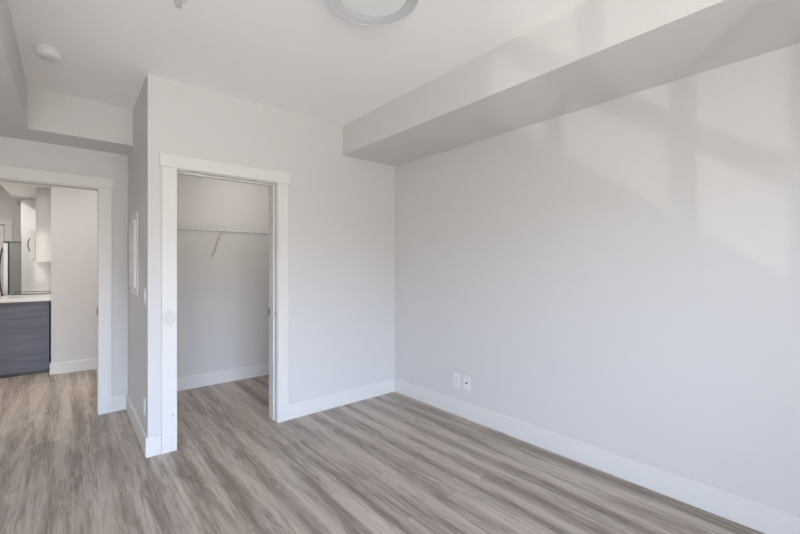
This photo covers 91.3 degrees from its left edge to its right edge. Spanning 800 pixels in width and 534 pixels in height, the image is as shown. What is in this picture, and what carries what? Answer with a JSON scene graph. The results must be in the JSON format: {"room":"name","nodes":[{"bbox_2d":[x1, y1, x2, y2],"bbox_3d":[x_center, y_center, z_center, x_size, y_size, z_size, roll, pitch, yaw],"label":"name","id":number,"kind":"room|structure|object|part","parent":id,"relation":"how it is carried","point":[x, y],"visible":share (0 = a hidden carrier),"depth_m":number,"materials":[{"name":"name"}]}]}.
{"room":"empty bedroom","nodes":[
{"label":"empty bedroom","id":0,"kind":"room"},
{"bbox_2d":[0,186,20,241],"bbox_3d":[-6.782,-0.006,6.543,7.200,2.672,0.120,0,0,-40],"label":"wall","id":1,"kind":"structure","parent":0,"point":[9,209],"depth_m":6.63,"materials":[{"name":"paint"}]},
{"bbox_2d":[0,219,12,296],"bbox_3d":[-6.948,0.273,6.309,1.005,2.115,0.022,0,0,-40],"label":"door","id":2,"kind":"structure","parent":1,"relation":"in","point":[5,225],"depth_m":6.55,"materials":[{"name":"paint"}]},
{"bbox_3d":[-6.948,-0.743,6.309,1.005,0.085,0.022,0,0,-40],"label":"header casing","id":3,"kind":"part","parent":2,"relation":"part of","materials":[{"name":"paint"}]},
{"bbox_3d":[-6.608,0.315,6.598,0.093,2.030,0.020,0,0,-40],"label":"casing","id":4,"kind":"part","parent":2,"relation":"part of","materials":[{"name":"paint"}]},
{"bbox_2d":[0,136,127,396],"bbox_3d":[-3.291,-0.006,3.091,1.865,2.672,0.120,0,0,-40],"label":"wall","id":5,"kind":"structure","parent":0,"point":[20,153],"depth_m":3.58,"materials":[{"name":"paint"}]},
{"bbox_2d":[0,165,113,414],"bbox_3d":[-3.052,0.266,3.288,1.032,2.128,0.159,0,0,-40],"label":"door frame","id":6,"kind":"structure","parent":5,"relation":"in","point":[103,186],"depth_m":3.51,"materials":[{"name":"paint"}]},
{"bbox_3d":[-3.008,-0.752,3.236,1.032,0.092,0.024,0,0,-40],"label":"header casing","id":7,"kind":"part","parent":6,"relation":"part of","materials":[{"name":"paint"}]},
{"bbox_3d":[-2.663,0.312,3.533,0.096,2.036,0.018,0,0,-40],"label":"casing","id":8,"kind":"part","parent":6,"relation":"part of","materials":[{"name":"paint"}]},
{"bbox_2d":[112,394,126,411],"bbox_3d":[-2.583,1.260,3.604,0.122,0.140,0.014,0,0,-40],"label":"baseboard","id":9,"kind":"structure","parent":5,"relation":"attached to","point":[118,402],"depth_m":3.60,"materials":[{"name":"paint"}]},
{"bbox_2d":[51,186,96,362],"bbox_3d":[-3.237,-0.006,5.746,2.820,2.672,0.120,0,0,-40],"label":"wall","id":10,"kind":"structure","parent":0,"point":[73,211],"depth_m":4.92,"materials":[{"name":"paint"}]},
{"bbox_2d":[49,358,96,374],"bbox_3d":[-3.234,1.260,5.732,2.834,0.140,0.124,0,0,-40],"label":"baseboard","id":11,"kind":"structure","parent":10,"relation":"attached to","point":[86,364],"depth_m":4.91,"materials":[{"name":"paint"}]},
{"bbox_2d":[128,81,144,430],"bbox_3d":[-2.275,-0.006,3.428,0.120,2.672,1.500,0,0,-40],"label":"wall","id":12,"kind":"structure","parent":0,"point":[136,156],"depth_m":3.08,"materials":[{"name":"paint"}]},
{"bbox_2d":[129,211,137,295],"bbox_3d":[-2.206,-0.100,3.231,0.030,0.670,0.380,0,0,-40],"label":"electrical panel","id":13,"kind":"object","parent":12,"relation":"attached to","point":[133,225],"visible":1,"depth_m":3.12,"materials":[{"name":"metal"}]},
{"bbox_3d":[-2.208,-0.100,3.229,0.017,0.540,0.300,0,0,-40],"label":"panel door","id":14,"kind":"part","parent":13,"relation":"part of","materials":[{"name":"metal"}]},
{"bbox_2d":[126,394,146,454],"bbox_3d":[-2.151,1.260,3.177,0.014,0.140,1.196,0,0,-40],"label":"baseboard","id":15,"kind":"structure","parent":12,"relation":"attached to","point":[139,430],"depth_m":3.07,"materials":[{"name":"paint"}]},
{"bbox_2d":[143,397,144,415],"bbox_3d":[-1.853,1.015,2.829,0.009,0.116,0.072,0,0,-40],"label":"power outlet","id":16,"kind":"object","parent":12,"relation":"attached to","point":[143,397],"visible":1,"depth_m":2.82,"materials":[{"name":"white plastic"}]},
{"bbox_2d":[143,288,145,304],"bbox_3d":[-1.830,0.215,2.802,0.010,0.116,0.072,0,0,-40],"label":"light switch","id":17,"kind":"object","parent":12,"relation":"attached to","point":[144,292],"visible":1,"depth_m":2.79,"materials":[{"name":"white plastic"}]},
{"bbox_2d":[177,174,268,377],"bbox_3d":[-1.869,-0.006,4.677,2.115,2.672,0.120,0,0,-40],"label":"wall","id":18,"kind":"structure","parent":0,"point":[223,298],"depth_m":4.46,"materials":[{"name":"paint"}]},
{"bbox_2d":[177,363,268,390],"bbox_3d":[-1.825,1.260,4.625,2.115,0.140,0.014,0,0,-40],"label":"baseboard","id":19,"kind":"structure","parent":18,"relation":"attached to","point":[200,380],"depth_m":4.44,"materials":[{"name":"paint"}]},
{"bbox_2d":[177,225,268,256],"bbox_3d":[-1.729,-0.258,4.508,2.100,0.315,0.318,0,0,-40],"label":"wire shelf","id":20,"kind":"object","parent":18,"relation":"attached to","point":[178,227],"visible":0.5,"depth_m":4.28,"materials":[{"name":"white metal"}]},
{"bbox_3d":[-1.728,-0.394,4.507,2.100,0.029,0.311,0,0,-40],"label":"rail","id":21,"kind":"part","parent":20,"relation":"part of","materials":[{"name":"white metal"}]},
{"bbox_2d":[145,74,394,436],"bbox_3d":[-0.945,-0.006,3.493,2.235,2.672,0.120,0,0,-40],"label":"wall","id":22,"kind":"structure","parent":0,"point":[341,209],"depth_m":3.52,"materials":[{"name":"paint"}]},
{"bbox_2d":[145,434,160,457],"bbox_3d":[-1.729,1.260,2.741,0.094,0.140,0.014,0,0,-40],"label":"baseboard","id":23,"kind":"structure","parent":22,"relation":"attached to","point":[153,443],"depth_m":2.73,"materials":[{"name":"paint"}]},
{"bbox_2d":[159,152,289,453],"bbox_3d":[-1.378,0.264,3.132,0.967,2.132,0.176,0,0,-40],"label":"door frame","id":24,"kind":"structure","parent":22,"relation":"in","point":[171,165],"depth_m":3.06,"materials":[{"name":"paint"}]},
{"bbox_3d":[-1.654,0.310,2.802,0.097,2.040,0.018,0,0,-40],"label":"casing","id":25,"kind":"part","parent":24,"relation":"part of","materials":[{"name":"paint"}]},
{"bbox_3d":[-1.329,-0.756,3.074,0.967,0.092,0.024,0,0,-40],"label":"header casing","id":26,"kind":"part","parent":24,"relation":"part of","materials":[{"name":"paint"}]},
{"bbox_3d":[-1.004,0.310,3.353,0.090,2.040,0.018,0,0,-40],"label":"casing","id":27,"kind":"part","parent":24,"relation":"part of","materials":[{"name":"paint"}]},
{"bbox_2d":[288,378,394,419],"bbox_3d":[-0.516,1.260,3.769,1.196,0.140,0.014,0,0,-40],"label":"baseboard","id":28,"kind":"structure","parent":22,"relation":"attached to","point":[297,409],"depth_m":3.70,"materials":[{"name":"paint"}]},
{"bbox_2d":[0,0,587,185],"bbox_3d":[-3.330,-1.392,2.561,7.320,0.100,10.660,0,0,-40],"label":"ceiling","id":29,"kind":"structure","parent":0,"point":[301,57],"depth_m":2.37,"materials":[{"name":"paint"}]},
{"bbox_2d":[0,181,50,205],"bbox_3d":[-5.372,-1.191,5.837,0.660,0.302,2.780,0,0,-40],"label":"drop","id":30,"kind":"object","parent":29,"relation":"attached to","point":[18,192],"visible":0.25,"depth_m":5.30,"materials":[{"name":"paint"}]},
{"bbox_2d":[33,44,62,61],"bbox_3d":[-2.189,-1.318,2.433,0.140,0.048,0.140,0,0,-40],"label":"smoke detector","id":31,"kind":"object","parent":29,"relation":"attached to","point":[48,53],"visible":1,"depth_m":2.40,"materials":[{"name":"white plastic"}]},
{"bbox_2d":[0,0,132,154],"bbox_3d":[-1.471,-1.188,0.944,1.865,0.307,5.510,0,0,-40],"label":"ceiling soffit","id":32,"kind":"object","parent":29,"relation":"attached to","point":[26,113],"visible":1,"depth_m":3.04,"materials":[{"name":"paint"}]},
{"bbox_2d":[172,0,186,8],"bbox_3d":[-1.112,-1.323,1.962,0.072,0.039,0.072,0,0,-40],"label":"sprinkler head","id":33,"kind":"object","parent":29,"relation":"attached to","point":[180,2],"visible":1,"depth_m":1.97},
{"bbox_2d":[328,0,418,25],"bbox_3d":[-0.127,-1.306,1.850,0.437,0.072,0.437,0,0,-40],"label":"ceiling light","id":34,"kind":"object","parent":29,"relation":"attached to","point":[364,12],"visible":1,"depth_m":1.95,"materials":[{"name":"white glass"}]},
{"bbox_2d":[341,0,406,16],"bbox_3d":[-0.127,-1.293,1.850,0.329,0.028,0.329,0,0,-40],"label":"diffuser","id":35,"kind":"object","parent":34,"relation":"attached to","point":[355,8],"depth_m":1.94,"materials":[{"name":"white glass"}]},
{"bbox_2d":[342,0,799,165],"bbox_3d":[1.087,-1.203,2.319,0.653,0.278,4.300,0,0,-40],"label":"ceiling soffit","id":36,"kind":"object","parent":29,"relation":"attached to","point":[595,52],"visible":1,"depth_m":2.19,"materials":[{"name":"paint"}]},
{"bbox_2d":[0,369,764,533],"bbox_3d":[-3.330,1.380,2.561,7.320,0.100,10.660,0,0,-40],"label":"floor","id":37,"kind":"structure","parent":0,"point":[393,462],"depth_m":2.50,"materials":[{"name":"grey laminate"}]},
{"bbox_2d":[0,241,20,295],"bbox_3d":[-5.928,0.477,6.343,0.755,1.705,0.820,0,0,-40],"label":"fridge","id":38,"kind":"object","parent":37,"relation":"on","point":[11,250],"visible":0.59,"depth_m":5.88,"materials":[{"name":"silver metal"}]},
{"bbox_3d":[-5.976,0.090,5.862,0.059,0.765,0.018,0,0,-40],"label":"handle","id":39,"kind":"part","parent":38,"relation":"part of","materials":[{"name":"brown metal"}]},
{"bbox_3d":[-6.155,0.460,6.150,0.060,1.620,0.820,0,0,-40],"label":"door","id":40,"kind":"part","parent":38,"relation":"part of","materials":[{"name":"silver metal"}]},
{"bbox_2d":[0,301,49,377],"bbox_3d":[-5.246,0.880,4.544,1.760,0.900,0.575,0,0,-40],"label":"base cabinet","id":41,"kind":"object","parent":37,"relation":"on","point":[24,326],"visible":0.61,"depth_m":4.75,"materials":[{"name":"grey wood"}]},
{"bbox_2d":[0,295,50,302],"bbox_3d":[-5.187,0.410,4.594,1.975,0.040,0.635,0,0,-40],"label":"countertop","id":42,"kind":"structure","parent":41,"relation":"on","point":[4,299],"depth_m":4.81,"materials":[{"name":"white stone"}]},
{"bbox_2d":[21,200,50,291],"bbox_3d":[-5.519,0.163,6.094,0.548,2.335,0.022,0,0,-40],"label":"panel","id":43,"kind":"object","parent":37,"relation":"on","point":[35,276],"visible":0.26,"depth_m":5.97,"materials":[{"name":"white paint"}]},
{"bbox_2d":[50,301,50,361],"bbox_3d":[-5.215,0.880,5.665,0.638,0.900,1.015,0,0,-40],"label":"base cabinet","id":44,"kind":"object","parent":37,"relation":"on","point":[50,301],"visible":0.02,"depth_m":5.36,"materials":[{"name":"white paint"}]},
{"bbox_2d":[6,292,50,295],"bbox_3d":[-5.212,0.410,5.662,0.638,0.040,1.023,0,0,-40],"label":"countertop","id":45,"kind":"structure","parent":44,"relation":"on","point":[13,292],"depth_m":5.22,"materials":[{"name":"white stone"}]},
{"bbox_2d":[9,291,50,294],"bbox_3d":[-5.262,0.384,5.707,0.576,0.012,0.720,0,0,-40],"label":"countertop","id":46,"kind":"structure","parent":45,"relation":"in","point":[24,292],"depth_m":5.61,"materials":[{"name":"white stone"}]},
{"bbox_3d":[-5.032,0.384,5.436,0.576,0.012,0.010,0,0,-40],"label":"edge trim","id":47,"kind":"part","parent":46,"relation":"part of","materials":[{"name":"silver metal"}]},
{"bbox_3d":[-5.262,0.386,5.707,0.560,0.008,0.700,0,0,-40],"label":"glass","id":48,"kind":"part","parent":46,"relation":"part of","materials":[{"name":"black ceramic"}]},
{"bbox_2d":[395,43,799,515],"bbox_3d":[-0.628,-0.006,4.941,0.120,2.672,10.520,0,0,-40],"label":"wall","id":49,"kind":"structure","parent":0,"point":[621,276],"depth_m":2.40,"materials":[{"name":"paint"}]},
{"bbox_2d":[453,373,459,386],"bbox_3d":[0.506,1.019,3.503,0.009,0.116,0.072,0,0,-40],"label":"power outlet","id":50,"kind":"object","parent":49,"relation":"attached to","point":[456,377],"visible":1,"depth_m":3.50,"materials":[{"name":"white plastic"}]},
{"bbox_2d":[463,376,469,389],"bbox_3d":[0.579,1.019,3.411,0.017,0.116,0.072,0,0,-40],"label":"outlet","id":51,"kind":"object","parent":49,"relation":"attached to","point":[466,380],"visible":1,"depth_m":3.41,"materials":[{"name":"white plastic"}]},
{"bbox_2d":[395,378,799,533],"bbox_3d":[1.331,1.260,2.525,0.014,0.140,4.300,0,0,-40],"label":"baseboard","id":52,"kind":"structure","parent":49,"relation":"attached to","point":[763,518],"depth_m":2.41,"materials":[{"name":"paint"}]},
{"bbox_3d":[-5.074,-0.006,6.089,0.120,2.672,2.780,0,0,-40],"label":"wall","id":53,"kind":"structure","parent":0,"visible":0},
{"bbox_2d":[36,188,50,261],"bbox_3d":[-4.778,-0.548,5.386,0.333,0.982,0.405,0,0,-40],"label":"upper cabinet","id":54,"kind":"object","parent":53,"relation":"attached to","point":[43,196],"visible":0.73,"depth_m":5.17,"materials":[{"name":"white paint"}]},
{"bbox_3d":[-4.898,-0.539,5.285,0.019,0.961,0.401,0,0,-40],"label":"door","id":55,"kind":"part","parent":54,"relation":"part of","materials":[{"name":"white paint"}]},
{"bbox_3d":[-5.163,-0.778,5.840,0.333,0.487,0.765,0,0,-40],"label":"upper cabinet","id":56,"kind":"object","parent":53,"relation":"attached to","visible":0},
{"bbox_2d":[27,229,35,259],"bbox_3d":[-5.203,-0.312,5.803,0.442,0.435,0.750,0,0,-40],"label":"microwave","id":57,"kind":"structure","parent":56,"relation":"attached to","point":[32,239],"depth_m":5.42,"materials":[{"name":"white plastic"}]},
{"bbox_3d":[-5.325,-0.305,5.699,0.055,0.420,0.750,0,0,-40],"label":"door","id":58,"kind":"part","parent":57,"relation":"part of","materials":[{"name":"white plastic"}]}
]}

